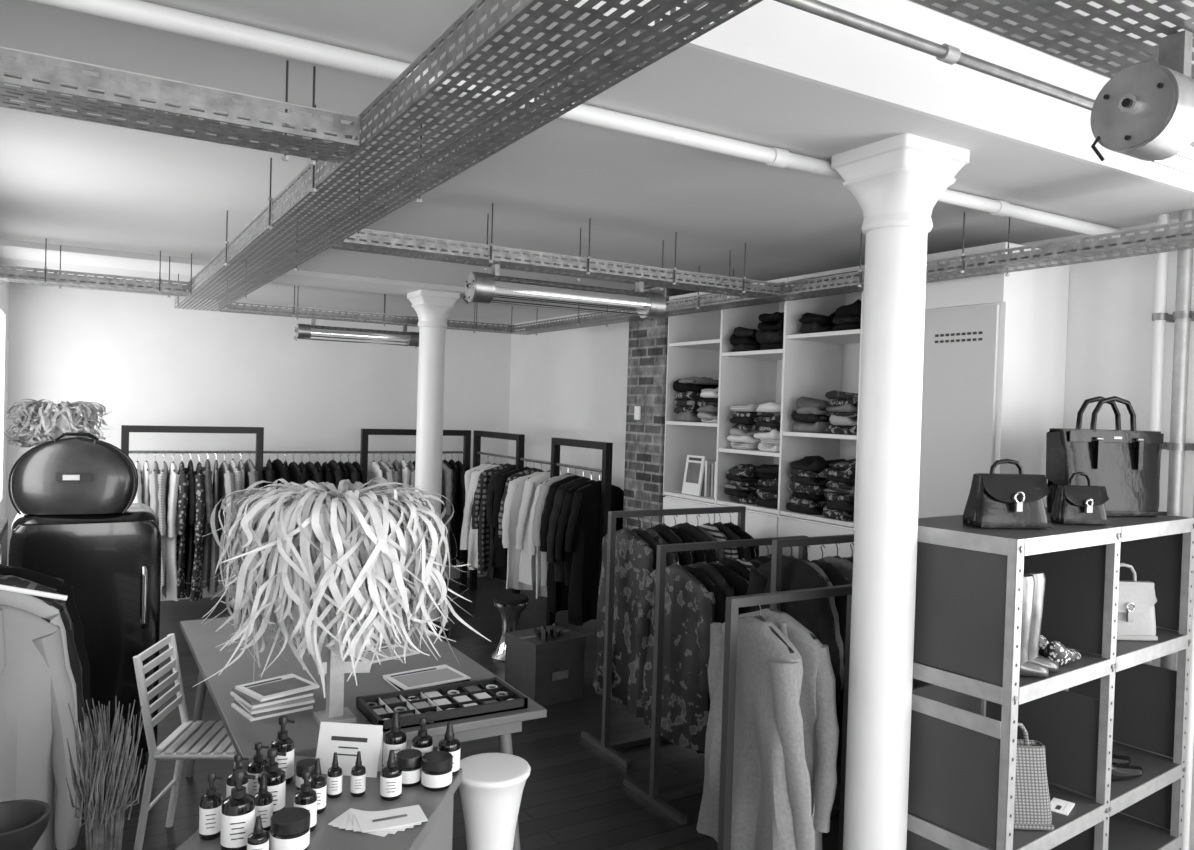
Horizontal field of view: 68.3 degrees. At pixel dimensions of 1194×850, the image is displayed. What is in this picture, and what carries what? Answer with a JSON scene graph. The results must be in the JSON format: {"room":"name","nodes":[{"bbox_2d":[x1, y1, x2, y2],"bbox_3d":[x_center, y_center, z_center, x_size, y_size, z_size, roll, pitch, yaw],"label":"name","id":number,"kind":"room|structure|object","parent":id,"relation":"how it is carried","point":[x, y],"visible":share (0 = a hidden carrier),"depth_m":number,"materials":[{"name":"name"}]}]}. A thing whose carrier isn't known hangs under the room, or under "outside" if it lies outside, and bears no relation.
{"room":"clothing store","nodes":[
{"label":"clothing store","id":0,"kind":"room"},
{"bbox_2d":[0,281,9,518],"bbox_3d":[-2.089,0.219,2.375,0.200,3.050,11.400,1,1,-31],"label":"wall","id":1,"kind":"structure","parent":0,"point":[4,286],"depth_m":6.94,"materials":[{"name":"white paint"}]},
{"bbox_2d":[6,283,510,586],"bbox_3d":[-2.996,0.229,8.584,4.980,2.750,0.200,1,1,-31],"label":"wall","id":2,"kind":"structure","parent":0,"point":[147,360],"depth_m":8.21,"materials":[{"name":"white paint"}]},
{"bbox_2d":[160,567,486,600],"bbox_3d":[-2.980,1.547,8.513,4.580,0.120,0.020,1,1,-31],"label":"baseboard","id":3,"kind":"structure","parent":2,"relation":"attached to","point":[454,573],"depth_m":8.22,"materials":[{"name":"white paint"}]},
{"bbox_2d":[70,576,839,849],"bbox_3d":[-0.082,1.833,3.624,4.980,0.100,11.800,1,1,-31],"label":"floor","id":4,"kind":"structure","parent":0,"point":[575,796],"depth_m":4.47,"materials":[{"name":"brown wood"}]},
{"bbox_2d":[0,799,50,849],"bbox_3d":[-1.297,1.312,1.907,0.200,0.930,0.200,1,1,-31],"label":"pedestal bowl","id":5,"kind":"object","parent":4,"relation":"on","point":[23,822],"visible":1,"depth_m":1.95,"materials":[{"name":"black ceramic"}]},
{"bbox_2d":[0,519,91,849],"bbox_3d":[-1.818,1.048,2.635,0.534,1.400,1.108,1,1,-31],"label":"rack","id":6,"kind":"object","parent":4,"relation":"on","point":[45,667],"visible":0.95,"depth_m":2.42,"materials":[{"name":"grey metal"}]},
{"bbox_2d":[8,503,160,766],"bbox_3d":[-2.565,1.058,4.413,0.630,1.270,0.661,1,1,-31],"label":"refrigerator","id":7,"kind":"object","parent":4,"relation":"on","point":[111,562],"visible":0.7,"depth_m":4.22,"materials":[{"name":"black metal"}]},
{"bbox_2d":[0,398,111,446],"bbox_3d":[-2.760,0.141,4.525,0.573,0.545,0.493,2,1,7],"label":"table lamp","id":8,"kind":"object","parent":7,"relation":"on","point":[46,424],"visible":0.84,"depth_m":4.43,"materials":[{"name":"paper"}]},
{"bbox_2d":[8,432,137,514],"bbox_3d":[-2.528,0.233,4.267,0.531,0.390,0.184,1,1,-23],"label":"suitcase","id":9,"kind":"object","parent":7,"relation":"on","point":[73,475],"visible":1,"depth_m":4.21,"materials":[{"name":"black metal"}]},
{"bbox_2d":[66,696,145,849],"bbox_3d":[-1.245,1.234,2.214,0.169,1.079,0.171,2,1,20],"label":"bundle","id":10,"kind":"object","parent":4,"relation":"on","point":[105,792],"visible":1,"depth_m":2.19,"materials":[{"name":"grey plant"}]},
{"bbox_2d":[133,633,241,849],"bbox_3d":[-1.617,1.321,3.633,0.448,0.834,0.360,2,1,-5],"label":"slatted chair","id":11,"kind":"object","parent":4,"relation":"on","point":[195,731],"visible":0.83,"depth_m":3.55,"materials":[{"name":"white wood"}]},
{"bbox_2d":[121,425,470,600],"bbox_3d":[-2.609,0.827,8.020,3.068,1.600,0.630,1,1,-31],"label":"clothing rail","id":12,"kind":"object","parent":4,"relation":"on","point":[183,501],"visible":0.52,"depth_m":7.49,"materials":[{"name":"black metal"}]},
{"bbox_2d":[175,756,461,849],"bbox_3d":[-0.745,1.413,2.259,0.560,0.750,0.900,2,1,6],"label":"table","id":13,"kind":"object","parent":4,"relation":"on","point":[436,833],"depth_m":2.39,"materials":[{"name":"grey"}]},
{"bbox_2d":[199,772,222,839],"bbox_3d":[-0.967,0.951,2.205,0.053,0.158,0.054,1,1,-31],"label":"bottle","id":14,"kind":"object","parent":13,"relation":"on","point":[210,806],"visible":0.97,"depth_m":2.19,"materials":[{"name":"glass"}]},
{"bbox_2d":[226,753,248,797],"bbox_3d":[-0.960,0.954,2.349,0.055,0.148,0.057,1,1,-31],"label":"bottle","id":15,"kind":"object","parent":13,"relation":"on","point":[230,784],"visible":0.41,"depth_m":2.34,"materials":[{"name":"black glass"}]},
{"bbox_2d":[220,769,255,849],"bbox_3d":[-0.877,0.940,2.152,0.078,0.188,0.080,1,1,-31],"label":"bottle","id":16,"kind":"object","parent":13,"relation":"on","point":[238,809],"visible":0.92,"depth_m":2.13,"materials":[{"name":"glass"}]},
{"bbox_2d":[247,742,268,796],"bbox_3d":[-0.937,0.953,2.432,0.057,0.148,0.059,1,1,-31],"label":"bottle","id":17,"kind":"object","parent":13,"relation":"on","point":[258,764],"visible":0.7,"depth_m":2.41,"materials":[{"name":"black glass"}]},
{"bbox_2d":[247,816,268,849],"bbox_3d":[-0.802,0.983,2.083,0.049,0.110,0.051,1,1,-31],"label":"bottle","id":18,"kind":"object","parent":13,"relation":"on","point":[258,839],"visible":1,"depth_m":2.07,"materials":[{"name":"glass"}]},
{"bbox_2d":[254,774,272,830],"bbox_3d":[-0.854,0.963,2.249,0.049,0.140,0.051,1,1,-31],"label":"bottle","id":19,"kind":"object","parent":13,"relation":"on","point":[263,799],"visible":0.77,"depth_m":2.23,"materials":[{"name":"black glass"}]},
{"bbox_2d":[257,748,285,813],"bbox_3d":[-0.865,0.947,2.341,0.071,0.168,0.074,1,1,-31],"label":"bottle","id":20,"kind":"object","parent":13,"relation":"on","point":[275,776],"visible":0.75,"depth_m":2.33,"materials":[{"name":"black glass"}]},
{"bbox_2d":[271,715,294,784],"bbox_3d":[-0.905,0.932,2.531,0.065,0.188,0.068,1,1,-31],"label":"bottle","id":21,"kind":"object","parent":13,"relation":"on","point":[283,743],"visible":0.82,"depth_m":2.52,"materials":[{"name":"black glass"}]},
{"bbox_2d":[270,807,309,849],"bbox_3d":[-0.749,0.996,2.150,0.092,0.085,0.092,1,1,-31],"label":"jar","id":22,"kind":"object","parent":13,"relation":"on","point":[290,827],"visible":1,"depth_m":2.12,"materials":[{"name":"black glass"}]},
{"bbox_2d":[294,770,317,831],"bbox_3d":[-0.747,0.962,2.254,0.057,0.148,0.059,1,1,-31],"label":"bottle","id":23,"kind":"object","parent":13,"relation":"on","point":[306,798],"visible":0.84,"depth_m":2.24,"materials":[{"name":"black glass"}]},
{"bbox_2d":[296,759,315,789],"bbox_3d":[-0.824,0.994,2.502,0.061,0.070,0.061,1,1,-31],"label":"jar","id":24,"kind":"object","parent":13,"relation":"on","point":[305,764],"visible":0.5,"depth_m":2.48,"materials":[{"name":"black glass"}]},
{"bbox_2d":[308,758,326,813],"bbox_3d":[-0.750,0.964,2.357,0.049,0.140,0.051,1,1,-31],"label":"bottle","id":25,"kind":"object","parent":13,"relation":"on","point":[318,784],"visible":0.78,"depth_m":2.35,"materials":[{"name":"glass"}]},
{"bbox_2d":[327,752,342,797],"bbox_3d":[-0.730,0.973,2.451,0.041,0.120,0.043,1,1,-31],"label":"bottle","id":26,"kind":"object","parent":13,"relation":"on","point":[334,774],"visible":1,"depth_m":2.44,"materials":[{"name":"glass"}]},
{"bbox_2d":[316,722,382,777],"bbox_3d":[-0.737,0.962,2.611,0.190,0.140,0.050,2,1,5],"label":"display","id":27,"kind":"object","parent":13,"relation":"on","point":[346,739],"visible":0.84,"depth_m":2.61,"materials":[{"name":"white paper"}]},
{"bbox_2d":[350,751,365,796],"bbox_3d":[-0.668,0.975,2.465,0.041,0.120,0.043,1,1,-31],"label":"bottle","id":28,"kind":"object","parent":13,"relation":"on","point":[358,772],"visible":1,"depth_m":2.45,"materials":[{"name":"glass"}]},
{"bbox_2d":[328,805,427,836],"bbox_3d":[-0.572,1.036,2.306,0.258,0.009,0.164,2,1,-6],"label":"leaflets","id":29,"kind":"object","parent":13,"relation":"on","point":[379,823],"visible":1,"depth_m":2.30,"materials":[{"name":"white paper"}]},
{"bbox_2d":[380,750,401,800],"bbox_3d":[-0.573,0.973,2.454,0.059,0.130,0.062,1,1,-31],"label":"bottle","id":30,"kind":"object","parent":13,"relation":"on","point":[391,774],"visible":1,"depth_m":2.43,"materials":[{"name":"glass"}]},
{"bbox_2d":[383,711,406,766],"bbox_3d":[-0.606,0.948,2.645,0.069,0.170,0.073,1,1,-31],"label":"bottle","id":31,"kind":"object","parent":13,"relation":"on","point":[395,739],"visible":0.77,"depth_m":2.62,"materials":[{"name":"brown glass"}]},
{"bbox_2d":[396,749,421,786],"bbox_3d":[-0.545,0.994,2.551,0.073,0.085,0.073,1,1,-31],"label":"jar","id":32,"kind":"object","parent":13,"relation":"on","point":[410,760],"visible":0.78,"depth_m":2.52,"materials":[{"name":"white glass"}]},
{"bbox_2d":[411,717,433,755],"bbox_3d":[-0.523,0.957,2.636,0.063,0.158,0.066,1,1,-31],"label":"bottle","id":33,"kind":"object","parent":13,"relation":"on","point":[423,742],"visible":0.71,"depth_m":2.62,"materials":[{"name":"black glass"}]},
{"bbox_2d":[421,751,452,790],"bbox_3d":[-0.461,0.997,2.537,0.088,0.085,0.088,1,1,-31],"label":"jar","id":34,"kind":"object","parent":13,"relation":"on","point":[436,775],"visible":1,"depth_m":2.50,"materials":[{"name":"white glass"}]},
{"bbox_2d":[438,722,459,775],"bbox_3d":[-0.441,0.964,2.627,0.067,0.150,0.071,1,1,-31],"label":"bottle","id":35,"kind":"object","parent":13,"relation":"on","point":[450,744],"visible":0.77,"depth_m":2.61,"materials":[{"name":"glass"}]},
{"bbox_2d":[180,609,546,849],"bbox_3d":[-1.124,1.374,3.768,1.040,0.751,1.900,1,1,-31],"label":"worktable","id":36,"kind":"object","parent":4,"relation":"on","point":[243,733],"visible":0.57,"depth_m":3.48,"materials":[{"name":"grey wood"}]},
{"bbox_2d":[230,674,318,720],"bbox_3d":[-1.149,0.970,3.146,0.247,0.077,0.212,1,1,-43],"label":"magazines","id":37,"kind":"object","parent":36,"relation":"on","point":[289,693],"visible":1,"depth_m":3.09,"materials":[{"name":"white paper"}]},
{"bbox_2d":[193,477,490,725],"bbox_3d":[-0.864,0.609,3.063,0.993,0.820,1.022,2,1,-8],"label":"table lamp","id":38,"kind":"object","parent":36,"relation":"on","point":[306,550],"visible":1,"depth_m":2.79,"materials":[{"name":"paper"}]},
{"bbox_2d":[319,644,419,673],"bbox_3d":[-0.977,0.999,3.751,0.250,0.007,0.505,2,1,27],"label":"open booklet","id":39,"kind":"object","parent":36,"relation":"on","point":[362,666],"visible":0.45,"depth_m":3.76,"materials":[{"name":"white paper"}]},
{"bbox_2d":[382,664,470,690],"bbox_3d":[-0.677,1.007,3.497,0.289,0.018,0.223,1,1,-35],"label":"magazines","id":40,"kind":"object","parent":36,"relation":"on","point":[441,674],"visible":0.89,"depth_m":3.48,"materials":[{"name":"white paper"}]},
{"bbox_2d":[356,677,527,731],"bbox_3d":[-0.561,1.007,3.193,0.550,0.035,0.280,1,1,-31],"label":"display tray","id":41,"kind":"object","parent":36,"relation":"on","point":[461,700],"visible":0.98,"depth_m":3.18,"materials":[{"name":"grey"}]},
{"bbox_2d":[407,290,459,620],"bbox_3d":[-1.322,0.327,6.917,0.326,2.715,0.326,1,1,-31],"label":"column","id":42,"kind":"structure","parent":4,"relation":"on","point":[432,308],"depth_m":6.82,"materials":[{"name":"white paint"}]},
{"bbox_2d":[427,621,451,642],"bbox_3d":[-1.109,1.513,5.736,0.310,0.400,0.310,1,1,-31],"label":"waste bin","id":43,"kind":"object","parent":4,"relation":"on","point":[448,627],"visible":0.18,"depth_m":5.75,"materials":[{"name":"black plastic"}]},
{"bbox_2d":[459,753,530,849],"bbox_3d":[-0.342,1.436,2.792,0.280,0.708,0.280,1,1,-31],"label":"stool","id":44,"kind":"object","parent":4,"relation":"on","point":[491,787],"visible":0.86,"depth_m":2.72,"materials":[{"name":"white plastic"}]},
{"bbox_2d":[491,593,528,661],"bbox_3d":[-0.643,1.488,6.500,0.270,0.450,0.270,1,1,-31],"label":"stool","id":45,"kind":"object","parent":4,"relation":"on","point":[510,606],"visible":0.84,"depth_m":6.43,"materials":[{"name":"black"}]},
{"bbox_2d":[460,430,623,652],"bbox_3d":[-0.582,0.893,7.725,0.703,1.600,2.564,1,1,-31],"label":"clothing rail","id":46,"kind":"object","parent":4,"relation":"on","point":[529,528],"visible":0.97,"depth_m":7.15,"materials":[{"name":"black metal"}]},
{"bbox_2d":[505,625,585,706],"bbox_3d":[-0.336,1.540,5.648,0.390,0.396,0.352,1,1,-39],"label":"cardboard box","id":47,"kind":"object","parent":4,"relation":"on","point":[550,671],"visible":0.9,"depth_m":5.53,"materials":[{"name":"grey cardboard"}]},
{"bbox_2d":[534,623,560,641],"bbox_3d":[-0.313,1.297,5.614,0.177,0.088,0.332,2,1,-4],"label":"shoes","id":48,"kind":"object","parent":47,"relation":"on","point":[541,632],"visible":1,"depth_m":5.53,"materials":[{"name":"black"}]},
{"bbox_2d":[581,506,758,767],"bbox_3d":[0.450,1.124,4.984,0.932,1.300,0.658,1,1,-31],"label":"rack","id":49,"kind":"object","parent":4,"relation":"on","point":[628,556],"visible":0.38,"depth_m":4.75,"materials":[{"name":"grey metal"}]},
{"bbox_2d":[624,535,807,824],"bbox_3d":[0.672,1.181,4.374,0.932,1.220,0.621,1,1,-31],"label":"rack","id":50,"kind":"object","parent":4,"relation":"on","point":[678,605],"visible":0.52,"depth_m":4.14,"materials":[{"name":"grey metal"}]},
{"bbox_2d":[662,495,853,560],"bbox_3d":[1.113,1.157,5.616,0.510,1.250,1.790,1,1,-31],"label":"base cabinet","id":51,"kind":"object","parent":4,"relation":"on","point":[758,524],"visible":0.19,"depth_m":5.26,"materials":[{"name":"white"}]},
{"bbox_2d":[663,265,864,527],"bbox_3d":[1.158,-0.172,5.595,0.498,1.410,1.790,1,1,-31],"label":"shelving unit","id":52,"kind":"object","parent":51,"relation":"on","point":[811,365],"visible":0.53,"depth_m":5.72,"materials":[{"name":"white wood"}]},
{"bbox_2d":[673,377,718,421],"bbox_3d":[0.741,-0.182,6.204,0.404,0.320,0.275,1,1,-31],"label":"folded clothes","id":53,"kind":"object","parent":52,"relation":"on","point":[686,402],"visible":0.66,"depth_m":6.07,"materials":[{"name":"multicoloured fabric"}]},
{"bbox_2d":[682,455,715,497],"bbox_3d":[0.788,0.348,6.046,0.260,0.269,0.330,1,1,-31],"label":"magazines","id":54,"kind":"object","parent":52,"relation":"on","point":[700,473],"visible":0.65,"depth_m":5.99,"materials":[{"name":"white paper"}]},
{"bbox_2d":[696,387,718,422],"bbox_3d":[0.875,-0.137,5.970,0.416,0.248,0.271,1,1,-31],"label":"folded clothes","id":55,"kind":"object","parent":52,"relation":"on","point":[708,410],"visible":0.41,"depth_m":5.85,"materials":[{"name":"white fabric"}]},
{"bbox_2d":[723,464,761,503],"bbox_3d":[1.018,0.376,5.693,0.398,0.241,0.275,1,1,-31],"label":"folded clothes","id":56,"kind":"object","parent":52,"relation":"on","point":[743,478],"visible":0.59,"depth_m":5.57,"materials":[{"name":"fabric"}]},
{"bbox_2d":[727,403,760,449],"bbox_3d":[1.045,0.007,5.684,0.384,0.299,0.271,1,1,-31],"label":"folded clothes","id":57,"kind":"object","parent":52,"relation":"on","point":[742,433],"visible":0.62,"depth_m":5.57,"materials":[{"name":"fabric"}]},
{"bbox_2d":[730,327,760,351],"bbox_3d":[1.043,-0.546,5.673,0.379,0.166,0.249,1,1,-31],"label":"folded clothes","id":58,"kind":"object","parent":52,"relation":"on","point":[742,339],"visible":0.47,"depth_m":5.55,"materials":[{"name":"fabric"}]},
{"bbox_2d":[754,464,778,507],"bbox_3d":[1.170,0.369,5.458,0.411,0.272,0.274,1,1,-31],"label":"folded clothes","id":59,"kind":"object","parent":52,"relation":"on","point":[767,493],"visible":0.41,"depth_m":5.35,"materials":[{"name":"fabric"}]},
{"bbox_2d":[753,402,780,451],"bbox_3d":[1.169,0.010,5.458,0.380,0.310,0.277,1,1,-31],"label":"folded clothes","id":60,"kind":"object","parent":52,"relation":"on","point":[768,423],"visible":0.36,"depth_m":5.34,"materials":[{"name":"white fabric"}]},
{"bbox_2d":[756,312,783,349],"bbox_3d":[1.178,-0.579,5.441,0.379,0.248,0.270,1,1,-31],"label":"folded clothes","id":61,"kind":"object","parent":52,"relation":"on","point":[769,334],"visible":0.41,"depth_m":5.34,"materials":[{"name":"black fabric"}]},
{"bbox_2d":[791,396,832,432],"bbox_3d":[1.353,-0.059,5.177,0.410,0.209,0.264,1,1,-31],"label":"folded clothes","id":62,"kind":"object","parent":52,"relation":"on","point":[810,416],"visible":0.56,"depth_m":5.05,"materials":[{"name":"grey fabric"}]},
{"bbox_2d":[786,456,844,514],"bbox_3d":[1.318,0.349,5.187,0.399,0.330,0.279,1,1,-31],"label":"folded clothes","id":63,"kind":"object","parent":52,"relation":"on","point":[808,479],"visible":0.56,"depth_m":5.07,"materials":[{"name":"fabric"}]},
{"bbox_2d":[799,311,836,333],"bbox_3d":[1.364,-0.594,5.164,0.385,0.139,0.231,1,1,-31],"label":"folded clothes","id":64,"kind":"object","parent":52,"relation":"on","point":[812,323],"visible":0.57,"depth_m":5.04,"materials":[{"name":"fabric"}]},
{"bbox_2d":[822,459,855,520],"bbox_3d":[1.470,0.358,4.943,0.425,0.331,0.282,1,1,-31],"label":"folded clothes","id":65,"kind":"object","parent":52,"relation":"on","point":[839,494],"visible":0.49,"depth_m":4.84,"materials":[{"name":"fabric"}]},
{"bbox_2d":[825,390,857,434],"bbox_3d":[1.479,-0.068,4.945,0.403,0.244,0.268,1,1,-31],"label":"folded clothes","id":66,"kind":"object","parent":52,"relation":"on","point":[843,412],"visible":0.49,"depth_m":4.83,"materials":[{"name":"fabric"}]},
{"bbox_2d":[832,299,860,330],"bbox_3d":[1.501,-0.603,4.926,0.384,0.174,0.242,1,1,-31],"label":"folded clothes","id":67,"kind":"object","parent":52,"relation":"on","point":[848,317],"visible":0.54,"depth_m":4.82,"materials":[{"name":"black fabric"}]},
{"bbox_2d":[696,584,851,849],"bbox_3d":[0.707,1.212,3.275,0.632,1.200,0.706,1,1,-31],"label":"rack","id":68,"kind":"object","parent":4,"relation":"on","point":[772,732],"visible":1,"depth_m":3.09,"materials":[{"name":"grey metal"}]},
{"bbox_2d":[745,534,912,816],"bbox_3d":[1.090,1.160,4.061,0.772,1.300,0.556,1,1,-31],"label":"rack","id":69,"kind":"object","parent":4,"relation":"on","point":[825,618],"visible":0.34,"depth_m":3.85,"materials":[{"name":"grey metal"}]},
{"bbox_2d":[831,133,969,849],"bbox_3d":[0.988,0.450,3.022,0.326,2.750,0.326,1,1,-31],"label":"column","id":70,"kind":"structure","parent":4,"relation":"on","point":[897,181],"depth_m":2.93,"materials":[{"name":"white paint"}]},
{"bbox_2d":[912,242,1069,688],"bbox_3d":[1.811,0.493,4.471,0.501,2.660,0.810,1,1,-31],"label":"tall cabinet","id":71,"kind":"object","parent":4,"relation":"on","point":[994,360],"visible":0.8,"depth_m":4.14,"materials":[{"name":"white metal"}]},
{"bbox_2d":[906,507,1193,849],"bbox_3d":[1.714,1.101,3.389,1.404,1.480,0.506,1,1,-36],"label":"shelf rack","id":72,"kind":"object","parent":4,"relation":"on","point":[1103,703],"visible":0.85,"depth_m":3.18,"materials":[{"name":"grey metal"}]},
{"bbox_2d":[962,459,1051,528],"bbox_3d":[1.439,0.237,3.085,0.280,0.238,0.142,2,1,-9],"label":"handbag","id":73,"kind":"object","parent":72,"relation":"on","point":[995,500],"visible":1,"depth_m":3.04,"materials":[{"name":"black leather"}]},
{"bbox_2d":[1013,722,1053,829],"bbox_3d":[1.419,1.190,3.026,0.270,0.347,0.129,2,1,1],"label":"woven handbag","id":74,"kind":"object","parent":72,"relation":"on","point":[1032,805],"visible":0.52,"depth_m":2.98,"materials":[{"name":"wicker"}]},
{"bbox_2d":[1019,569,1058,676],"bbox_3d":[1.460,0.668,2.973,0.215,0.335,0.144,1,1,-43],"label":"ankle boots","id":75,"kind":"object","parent":72,"relation":"on","point":[1031,663],"visible":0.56,"depth_m":2.93,"materials":[{"name":"leather"}]},
{"bbox_2d":[1038,635,1080,665],"bbox_3d":[1.631,0.793,3.153,0.231,0.088,0.184,1,1,-31],"label":"shoes","id":76,"kind":"object","parent":72,"relation":"on","point":[1056,651],"visible":0.79,"depth_m":3.05,"materials":[{"name":"fabric"}]},
{"bbox_2d":[1050,798,1074,815],"bbox_3d":[1.660,1.366,3.152,0.070,0.005,0.120,3,1,39],"label":"price card","id":77,"kind":"object","parent":72,"relation":"on","point":[1060,806],"visible":0.93,"depth_m":3.15,"materials":[{"name":"white paper"}]},
{"bbox_2d":[1050,472,1109,524],"bbox_3d":[1.785,0.268,3.246,0.193,0.192,0.104,2,1,-5],"label":"mini satchel","id":78,"kind":"object","parent":72,"relation":"on","point":[1073,504],"visible":1,"depth_m":3.22,"materials":[{"name":"black leather"}]},
{"bbox_2d":[1046,396,1166,515],"bbox_3d":[2.086,0.124,3.611,0.580,0.485,0.168,1,1,-15],"label":"tote bag","id":79,"kind":"object","parent":72,"relation":"on","point":[1126,462],"visible":0.91,"depth_m":3.55,"materials":[{"name":"leather"}]},
{"bbox_2d":[1111,754,1142,780],"bbox_3d":[2.029,1.329,3.478,0.300,0.088,0.182,1,1,-19],"label":"shoes","id":80,"kind":"object","parent":72,"relation":"in","point":[1121,769],"visible":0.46,"depth_m":3.41,"materials":[{"name":"black leather"}]},
{"bbox_2d":[1117,563,1157,640],"bbox_3d":[2.086,0.696,3.491,0.251,0.297,0.113,2,1,-1],"label":"shoulder bag","id":81,"kind":"object","parent":72,"relation":"on","point":[1136,620],"visible":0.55,"depth_m":3.46,"materials":[{"name":"grey leather"}]},
{"bbox_2d":[0,0,1193,323],"bbox_3d":[0.010,-1.215,3.568,4.980,0.500,11.800,1,1,-31],"label":"ceiling","id":82,"kind":"structure","parent":0,"point":[774,73],"depth_m":3.16,"materials":[{"name":"white paint"}]},
{"bbox_2d":[0,238,189,297],"bbox_3d":[-3.074,-0.958,5.354,1.070,0.263,0.230,1,1,-31],"label":"cable tray","id":83,"kind":"object","parent":82,"relation":"attached to","point":[7,275],"visible":1,"depth_m":5.31,"materials":[{"name":"metal"}]},
{"bbox_2d":[0,46,359,165],"bbox_3d":[-1.115,-0.839,2.051,1.070,0.263,0.215,1,1,-31],"label":"cable tray","id":84,"kind":"object","parent":82,"relation":"attached to","point":[129,110],"visible":1,"depth_m":2.06,"materials":[{"name":"metal"}]},
{"bbox_2d":[0,239,629,313],"bbox_3d":[-1.788,-1.057,6.590,4.580,0.035,0.580,1,1,-31],"label":"ceiling beam","id":85,"kind":"structure","parent":82,"relation":"attached to","point":[12,249],"depth_m":6.03,"materials":[{"name":"white paint"}]},
{"bbox_2d":[220,285,514,332],"bbox_3d":[-1.783,-0.952,7.167,2.360,0.263,0.230,1,1,-31],"label":"cable tray","id":86,"kind":"object","parent":82,"relation":"attached to","point":[235,307],"visible":0.8,"depth_m":7.01,"materials":[{"name":"metal"}]},
{"bbox_2d":[294,318,418,346],"bbox_3d":[-1.910,-0.742,7.099,1.020,0.184,0.120,1,1,-31],"label":"light fixture","id":87,"kind":"object","parent":86,"relation":"hanging from","point":[302,331],"visible":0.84,"depth_m":7.04,"materials":[{"name":"silver metal"}]},
{"bbox_2d":[174,0,762,310],"bbox_3d":[-0.585,-0.982,2.526,0.328,0.563,9.400,1,1,-31],"label":"cable tray","id":88,"kind":"object","parent":82,"relation":"attached to","point":[654,10],"visible":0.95,"depth_m":1.95,"materials":[{"name":"metal"}]},
{"bbox_2d":[331,203,780,297],"bbox_3d":[-0.065,-0.848,4.270,2.360,0.263,0.230,1,1,-31],"label":"cable tray","id":89,"kind":"object","parent":82,"relation":"attached to","point":[552,265],"visible":1,"depth_m":4.12,"materials":[{"name":"metal"}]},
{"bbox_2d":[463,264,665,320],"bbox_3d":[-0.127,-0.636,4.240,1.070,0.184,0.136,1,1,-31],"label":"tube light","id":90,"kind":"object","parent":89,"relation":"hanging from","point":[479,287],"visible":1,"depth_m":4.18,"materials":[{"name":"silver metal"}]},
{"bbox_2d":[28,0,1122,238],"bbox_3d":[0.422,-0.908,2.865,4.580,0.062,0.062,1,1,-31],"label":"ceiling pipe","id":91,"kind":"object","parent":82,"relation":"attached to","point":[138,12],"depth_m":2.31,"materials":[{"name":"white metal"}]},
{"bbox_2d":[506,212,1193,334],"bbox_3d":[1.676,-0.938,3.868,0.228,0.563,9.400,1,1,-31],"label":"cable tray","id":92,"kind":"object","parent":82,"relation":"hanging from","point":[1109,247],"visible":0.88,"depth_m":3.83,"materials":[{"name":"metal"}]},
{"bbox_2d":[774,0,1094,110],"bbox_3d":[0.699,-0.628,1.556,3.730,0.027,0.028,1,1,-31],"label":"conduit pipe","id":93,"kind":"object","parent":82,"relation":"attached to","point":[946,53],"visible":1,"depth_m":1.47,"materials":[{"name":"metal"}]},
{"bbox_2d":[909,0,1193,78],"bbox_3d":[1.436,-0.907,1.745,2.366,0.563,0.351,1,1,-31],"label":"cable tray","id":94,"kind":"object","parent":82,"relation":"attached to","point":[1051,28],"visible":0.72,"depth_m":1.45,"materials":[{"name":"metal"}]},
{"bbox_2d":[1090,30,1193,174],"bbox_3d":[1.245,-0.532,1.633,0.950,0.214,0.136,1,1,-31],"label":"light fixture","id":95,"kind":"object","parent":94,"relation":"hanging from","point":[1145,111],"visible":1,"depth_m":1.40,"materials":[{"name":"silver metal"}]},
{"bbox_2d":[623,284,696,529],"bbox_3d":[0.551,0.372,6.581,0.519,2.750,0.470,1,1,-31],"label":"brick pier","id":96,"kind":"object","parent":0,"point":[648,339],"visible":0.21,"depth_m":6.41,"materials":[{"name":"brick"}]},
{"bbox_2d":[634,406,640,419],"bbox_3d":[0.299,-0.089,6.497,0.015,0.100,0.070,1,1,-31],"label":"light switch","id":97,"kind":"object","parent":96,"relation":"attached to","point":[637,409],"visible":1,"depth_m":6.48,"materials":[{"name":"white plastic"}]},
{"bbox_2d":[508,219,1193,849],"bbox_3d":[2.020,0.298,4.815,0.200,3.050,11.400,1,1,-31],"label":"wall","id":98,"kind":"structure","parent":0,"point":[571,383],"depth_m":4.21,"materials":[{"name":"white paint"}]},
{"bbox_2d":[1144,210,1193,849],"bbox_3d":[2.458,0.482,3.723,0.156,2.749,0.236,1,1,-31],"label":"pipe","id":99,"kind":"object","parent":98,"relation":"attached to","point":[1182,317],"visible":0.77,"depth_m":3.67,"materials":[{"name":"white metal"}]}
]}

